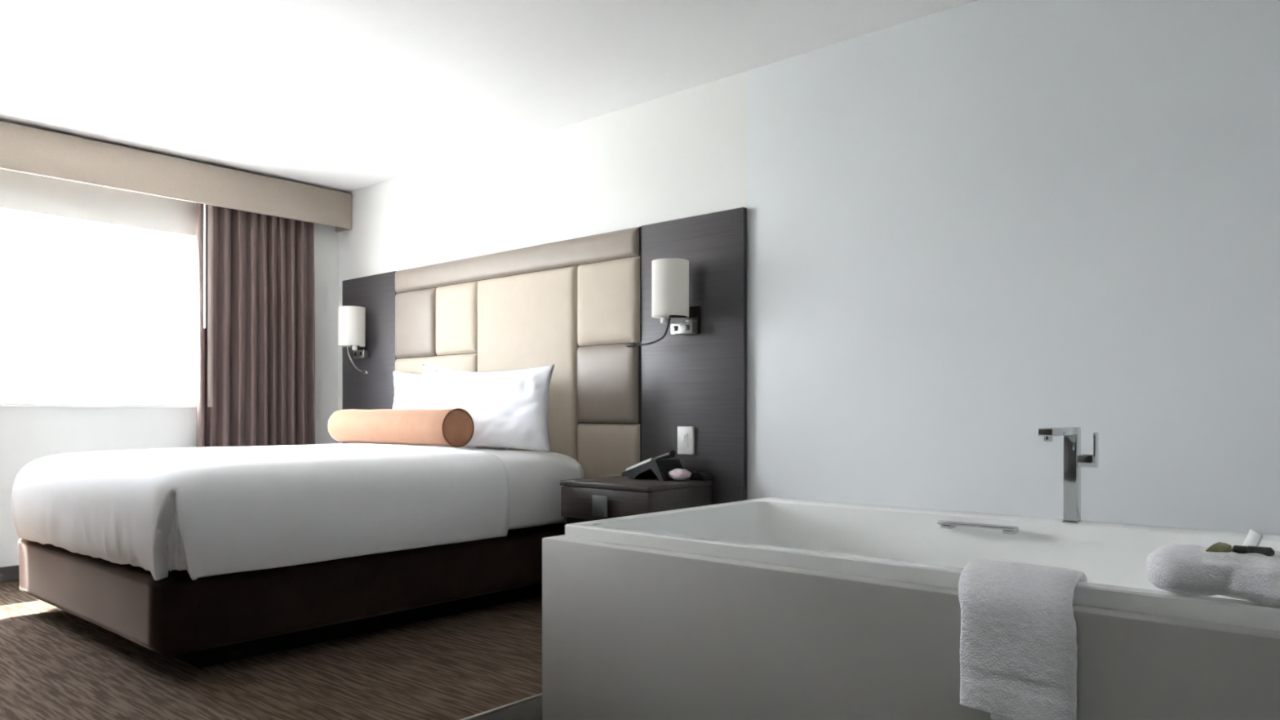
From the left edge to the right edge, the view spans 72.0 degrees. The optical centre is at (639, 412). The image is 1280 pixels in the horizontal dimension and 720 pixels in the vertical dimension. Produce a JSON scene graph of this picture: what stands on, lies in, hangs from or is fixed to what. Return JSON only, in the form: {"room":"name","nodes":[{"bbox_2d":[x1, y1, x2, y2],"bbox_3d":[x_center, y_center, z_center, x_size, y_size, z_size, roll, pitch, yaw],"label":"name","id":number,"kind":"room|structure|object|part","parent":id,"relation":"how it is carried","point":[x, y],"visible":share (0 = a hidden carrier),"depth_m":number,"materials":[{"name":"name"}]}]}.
{"room":"hotel room","nodes":[
{"label":"hotel room","id":0,"kind":"room"},
{"bbox_2d":[0,168,338,567],"bbox_3d":[-3.708,-0.295,4.241,0.150,2.384,4.850,0,0,41],"label":"wall","id":1,"kind":"structure","parent":0,"point":[27,434],"depth_m":4.96,"materials":[{"name":"white paint"}]},
{"bbox_2d":[0,564,19,583],"bbox_3d":[-3.598,0.843,4.245,0.012,0.085,4.700,0,0,41],"label":"baseboard","id":2,"kind":"structure","parent":1,"relation":"attached to","point":[8,574],"depth_m":4.59,"materials":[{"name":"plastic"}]},
{"bbox_2d":[0,120,351,232],"bbox_3d":[-3.076,-1.349,4.716,0.178,0.237,3.296,0,0,41],"label":"valance","id":3,"kind":"object","parent":1,"relation":"attached to","point":[23,148],"visible":1,"depth_m":5.01,"materials":[{"name":"fabric"}]},
{"bbox_2d":[195,202,315,447],"bbox_3d":[-3.066,-0.283,4.723,0.136,2.296,3.220,0,0,41],"label":"curtain","id":4,"kind":"object","parent":3,"relation":"hanging from","point":[255,295],"visible":0.57,"depth_m":5.47,"materials":[{"name":"brown fabric"}]},
{"bbox_2d":[0,581,542,719],"bbox_3d":[-1.002,0.945,1.970,7.214,0.120,5.036,0,0,41],"label":"floor","id":5,"kind":"structure","parent":0,"point":[56,664],"depth_m":2.97,"materials":[{"name":"brown carpet"}]},
{"bbox_2d":[18,447,584,668],"bbox_3d":[-1.474,0.534,4.101,1.659,0.702,1.990,0,0,41],"label":"bed","id":6,"kind":"object","parent":5,"relation":"on","point":[206,621],"visible":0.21,"depth_m":3.36,"materials":[{"name":"brown fabric"}]},
{"bbox_2d":[11,443,510,580],"bbox_3d":[-1.684,0.350,3.865,1.714,0.388,1.436,0,0,41],"label":"duvet","id":7,"kind":"object","parent":6,"relation":"on","point":[218,510],"visible":1,"depth_m":3.24,"materials":[{"name":"white fabric"}]},
{"bbox_3d":[-1.451,0.352,4.107,1.631,0.337,1.949,0,0,41],"label":"mattress","id":8,"kind":"part","parent":6,"relation":"part of","materials":[{"name":"white fabric"}]},
{"bbox_2d":[327,408,474,447],"bbox_3d":[-1.244,0.071,4.480,1.050,0.186,0.186,0,0,41],"label":"bolster","id":9,"kind":"object","parent":6,"relation":"on","point":[455,428],"visible":1,"depth_m":4.30,"materials":[{"name":"orange fabric"}]},
{"bbox_2d":[392,370,475,448],"bbox_3d":[-1.203,-0.030,5.100,0.870,0.457,0.112,0,0,41],"label":"pillow","id":10,"kind":"object","parent":6,"relation":"on","point":[407,386],"visible":0.21,"depth_m":5.20,"materials":[{"name":"white fabric"}]},
{"bbox_2d":[420,364,508,449],"bbox_3d":[-0.953,-0.037,4.739,0.843,0.480,0.117,0,0,41],"label":"pillow","id":11,"kind":"object","parent":6,"relation":"on","point":[429,394],"visible":0.12,"depth_m":4.88,"materials":[{"name":"white fabric"}]},
{"bbox_2d":[433,364,555,453],"bbox_3d":[-0.748,-0.020,4.404,0.916,0.414,0.131,0,0,41],"label":"pillow","id":12,"kind":"object","parent":6,"relation":"on","point":[506,408],"visible":0.78,"depth_m":4.27,"materials":[{"name":"white fabric"}]},
{"bbox_2d":[459,693,542,719],"bbox_3d":[-1.409,0.888,1.493,0.012,0.015,3.410,0,0,41],"label":"trim","id":13,"kind":"structure","parent":5,"relation":"on","point":[527,699],"depth_m":2.63,"materials":[{"name":"metal"}]},
{"bbox_2d":[560,475,712,534],"bbox_3d":[-0.025,0.591,3.862,0.512,0.588,0.457,0,0,41],"label":"nightstand","id":14,"kind":"object","parent":5,"relation":"on","point":[591,499],"visible":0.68,"depth_m":3.71,"materials":[{"name":"laminate"}]},
{"bbox_3d":[-0.193,0.603,4.039,0.020,0.565,0.411,0,0,41],"label":"panel","id":15,"kind":"part","parent":14,"relation":"part of","materials":[{"name":"laminate"}]},
{"bbox_3d":[-0.168,0.391,3.688,0.084,0.085,0.006,0,0,41],"label":"drawer pull","id":16,"kind":"part","parent":14,"relation":"part of","materials":[{"name":"grey metal"}]},
{"bbox_3d":[-0.151,0.389,3.716,0.504,0.132,0.019,0,0,41],"label":"drawer","id":17,"kind":"part","parent":14,"relation":"part of","materials":[{"name":"laminate"}]},
{"bbox_2d":[622,450,683,480],"bbox_3d":[0.053,0.232,3.965,0.272,0.128,0.169,0,0,41],"label":"telephone","id":18,"kind":"object","parent":14,"relation":"on","point":[660,466],"visible":0.97,"depth_m":3.91,"materials":[{"name":"black plastic"}]},
{"bbox_2d":[667,468,691,480],"bbox_3d":[0.172,0.269,3.841,0.114,0.054,0.081,0,0,41],"label":"soap","id":19,"kind":"object","parent":14,"relation":"on","point":[677,474],"visible":1,"depth_m":3.81,"materials":[{"name":"pink"}]},
{"bbox_3d":[0.174,0.603,3.720,0.020,0.565,0.411,0,0,41],"label":"panel","id":20,"kind":"part","parent":14,"relation":"part of","materials":[{"name":"laminate"}]},
{"bbox_2d":[689,471,714,480],"bbox_3d":[0.274,0.277,3.886,0.082,0.038,0.080,0,0,41],"label":"alarm clock","id":21,"kind":"object","parent":14,"relation":"on","point":[697,475],"visible":0.98,"depth_m":3.86,"materials":[{"name":"black plastic"}]},
{"bbox_2d":[542,497,1279,719],"bbox_3d":[1.000,0.605,2.386,2.126,0.561,1.464,0,0,41],"label":"bathtub","id":22,"kind":"object","parent":5,"relation":"on","point":[768,608],"visible":0.97,"depth_m":2.10,"materials":[{"name":"white ceramic"}]},
{"bbox_2d":[564,497,1279,631],"bbox_3d":[0.914,0.532,2.298,2.059,0.416,1.090,0,0,41],"label":"basin","id":23,"kind":"object","parent":22,"relation":"in","point":[912,545],"depth_m":2.57,"materials":[{"name":"white ceramic"}]},
{"bbox_2d":[958,560,1087,719],"bbox_3d":[0.749,0.444,1.714,0.230,0.291,0.187,0,0,41],"label":"towel","id":24,"kind":"object","parent":22,"relation":"hanging from","point":[1019,646],"visible":0.98,"depth_m":1.65,"materials":[{"name":"white fabric"}]},
{"bbox_2d":[1038,426,1097,524],"bbox_3d":[1.217,0.183,2.498,0.090,0.282,0.278,0,0,41],"label":"faucet","id":25,"kind":"object","parent":22,"relation":"on","point":[1073,460],"visible":1,"depth_m":2.58,"materials":[{"name":"silver metal"}]},
{"bbox_3d":[1.186,0.053,2.497,0.038,0.022,0.236,0,0,41],"label":"spout","id":26,"kind":"part","parent":25,"relation":"part of","materials":[{"name":"silver metal"}]},
{"bbox_3d":[1.276,0.321,2.601,0.044,0.006,0.044,0,0,41],"label":"plate","id":27,"kind":"part","parent":25,"relation":"part of","materials":[{"name":"silver metal"}]},
{"bbox_3d":[1.323,0.108,2.557,0.007,0.102,0.030,0,0,41],"label":"lever","id":28,"kind":"part","parent":25,"relation":"part of","materials":[{"name":"silver metal"}]},
{"bbox_2d":[1146,543,1279,607],"bbox_3d":[1.139,0.282,1.471,0.517,0.082,0.193,0,0,41],"label":"towel","id":29,"kind":"object","parent":22,"relation":"on","point":[1190,570],"visible":0.91,"depth_m":1.51,"materials":[{"name":"white fabric"}]},
{"bbox_2d":[1205,542,1232,552],"bbox_3d":[1.024,0.239,1.558,0.037,0.016,0.044,0,0,41],"label":"packet","id":30,"kind":"object","parent":29,"relation":"on","point":[1220,546],"visible":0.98,"depth_m":1.54,"materials":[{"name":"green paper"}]},
{"bbox_2d":[1242,528,1262,546],"bbox_3d":[1.081,0.229,1.556,0.005,0.047,0.037,0,0,-19],"label":"folded card","id":31,"kind":"object","parent":29,"relation":"on","point":[1253,538],"visible":0.56,"depth_m":1.55,"materials":[{"name":"white paper"}]},
{"bbox_2d":[1232,545,1275,555],"bbox_3d":[1.062,0.239,1.525,0.060,0.017,0.017,0,0,38],"label":"toiletry bottle","id":32,"kind":"object","parent":29,"relation":"on","point":[1267,551],"visible":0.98,"depth_m":1.52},
{"bbox_2d":[0,0,977,192],"bbox_3d":[-1.034,-1.547,2.021,7.100,0.120,5.000,0,0,41],"label":"ceiling","id":33,"kind":"structure","parent":0,"point":[341,95],"depth_m":3.75,"materials":[{"name":"paint"}]},
{"bbox_2d":[338,71,747,500],"bbox_3d":[0.555,-0.295,3.853,7.100,2.384,0.150,0,0,41],"label":"wall","id":34,"kind":"structure","parent":0,"point":[683,153],"depth_m":4.54,"materials":[{"name":"white paint"}]},
{"bbox_2d":[342,207,746,504],"bbox_3d":[-0.777,-0.002,4.867,3.245,1.774,0.061,0,0,41],"label":"headboard","id":35,"kind":"object","parent":34,"relation":"attached to","point":[575,305],"visible":0.62,"depth_m":4.34,"materials":[{"name":"leather"}]},
{"bbox_2d":[337,306,368,374],"bbox_3d":[-1.803,-0.459,5.626,0.262,0.433,0.194,0,0,41],"label":"wall lamp","id":36,"kind":"object","parent":35,"relation":"attached to","point":[351,319],"visible":1,"depth_m":5.58,"materials":[{"name":"white fabric"}]},
{"bbox_3d":[-1.848,-0.551,5.646,0.166,0.248,0.166,0,0,41],"label":"lamp shade","id":37,"kind":"part","parent":36,"relation":"part of","materials":[{"name":"fabric"}]},
{"bbox_3d":[-1.821,-0.415,5.623,0.032,0.026,0.032,0,0,41],"label":"knob","id":38,"kind":"part","parent":36,"relation":"part of","materials":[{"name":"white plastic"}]},
{"bbox_3d":[-1.759,-0.002,5.737,0.621,1.774,0.032,0,0,41],"label":"panel","id":39,"kind":"part","parent":35,"relation":"part of","materials":[{"name":"laminate"}]},
{"bbox_2d":[626,257,700,347],"bbox_3d":[0.076,-0.489,3.996,0.349,0.372,0.194,0,0,41],"label":"wall lamp","id":40,"kind":"object","parent":35,"relation":"attached to","point":[669,276],"visible":1,"depth_m":3.87,"materials":[{"name":"white fabric"}]},
{"bbox_3d":[0.109,-0.415,3.949,0.032,0.026,0.032,0,0,41],"label":"knob","id":41,"kind":"part","parent":40,"relation":"part of","materials":[{"name":"white plastic"}]},
{"bbox_3d":[0.135,-0.551,3.926,0.166,0.248,0.166,0,0,41],"label":"lamp shade","id":42,"kind":"part","parent":40,"relation":"part of","materials":[{"name":"fabric"}]},
{"bbox_2d":[673,325,677,331],"bbox_3d":[0.160,-0.381,3.979,0.024,0.024,0.005,0,0,41],"label":"switch","id":43,"kind":"object","parent":40,"relation":"attached to","point":[675,327],"depth_m":3.98,"materials":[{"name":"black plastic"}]},
{"bbox_3d":[0.185,-0.435,3.947,0.108,0.024,0.016,0,0,-22],"label":"arm","id":44,"kind":"part","parent":40,"relation":"part of","materials":[{"name":"brown metal"}]},
{"bbox_2d":[684,324,689,330],"bbox_3d":[0.211,-0.381,3.934,0.024,0.024,0.005,0,0,41],"label":"switch","id":45,"kind":"object","parent":40,"relation":"attached to","point":[686,326],"depth_m":3.93,"materials":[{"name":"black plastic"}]},
{"bbox_2d":[677,426,693,454],"bbox_3d":[0.205,0.125,3.996,0.088,0.126,0.024,0,0,41],"label":"light switch","id":46,"kind":"object","parent":35,"relation":"attached to","point":[685,433],"visible":1,"depth_m":3.98,"materials":[{"name":"white plastic"}]},
{"bbox_3d":[0.235,-0.002,4.004,0.584,1.774,0.026,0,0,41],"label":"panel","id":47,"kind":"part","parent":35,"relation":"part of","materials":[{"name":"laminate"}]},
{"bbox_2d":[747,0,1279,534],"bbox_3d":[1.770,-0.301,2.696,3.448,2.372,0.006,0,0,41],"label":"wall","id":48,"kind":"structure","parent":34,"relation":"attached to","point":[977,227],"depth_m":3.06,"materials":[{"name":"white paint"}]},
{"label":"outside","id":49,"kind":"structure","parent":0,"visible":0},
{"bbox_3d":[-19.122,1.310,20.817,44.840,0.150,80.000,0,0,41],"label":"ground","id":50,"kind":"structure","parent":49,"visible":0},
{"bbox_2d":[0,210,196,408],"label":"window","id":51,"kind":"structure","parent":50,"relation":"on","point":[82,313],"depth_m":19.16,"materials":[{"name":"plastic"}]},
{"bbox_3d":[-12.745,-0.890,18.047,0.015,1.150,0.270,0,0,41],"label":"pane","id":52,"kind":"part","parent":51,"relation":"part of","materials":[{"name":"white glass"}]},
{"bbox_3d":[-12.513,-0.790,18.315,0.015,0.950,0.280,0,0,41],"label":"pane","id":53,"kind":"part","parent":51,"relation":"part of","materials":[{"name":"white glass"}]},
{"bbox_3d":[-12.264,-0.865,18.602,0.015,1.100,0.320,0,0,41],"label":"pane","id":54,"kind":"part","parent":51,"relation":"part of","materials":[{"name":"white glass"}]},
{"bbox_3d":[-11.599,-0.590,19.369,0.015,0.550,0.230,0,0,41],"label":"pane","id":55,"kind":"part","parent":51,"relation":"part of","materials":[{"name":"white glass"}]}
]}

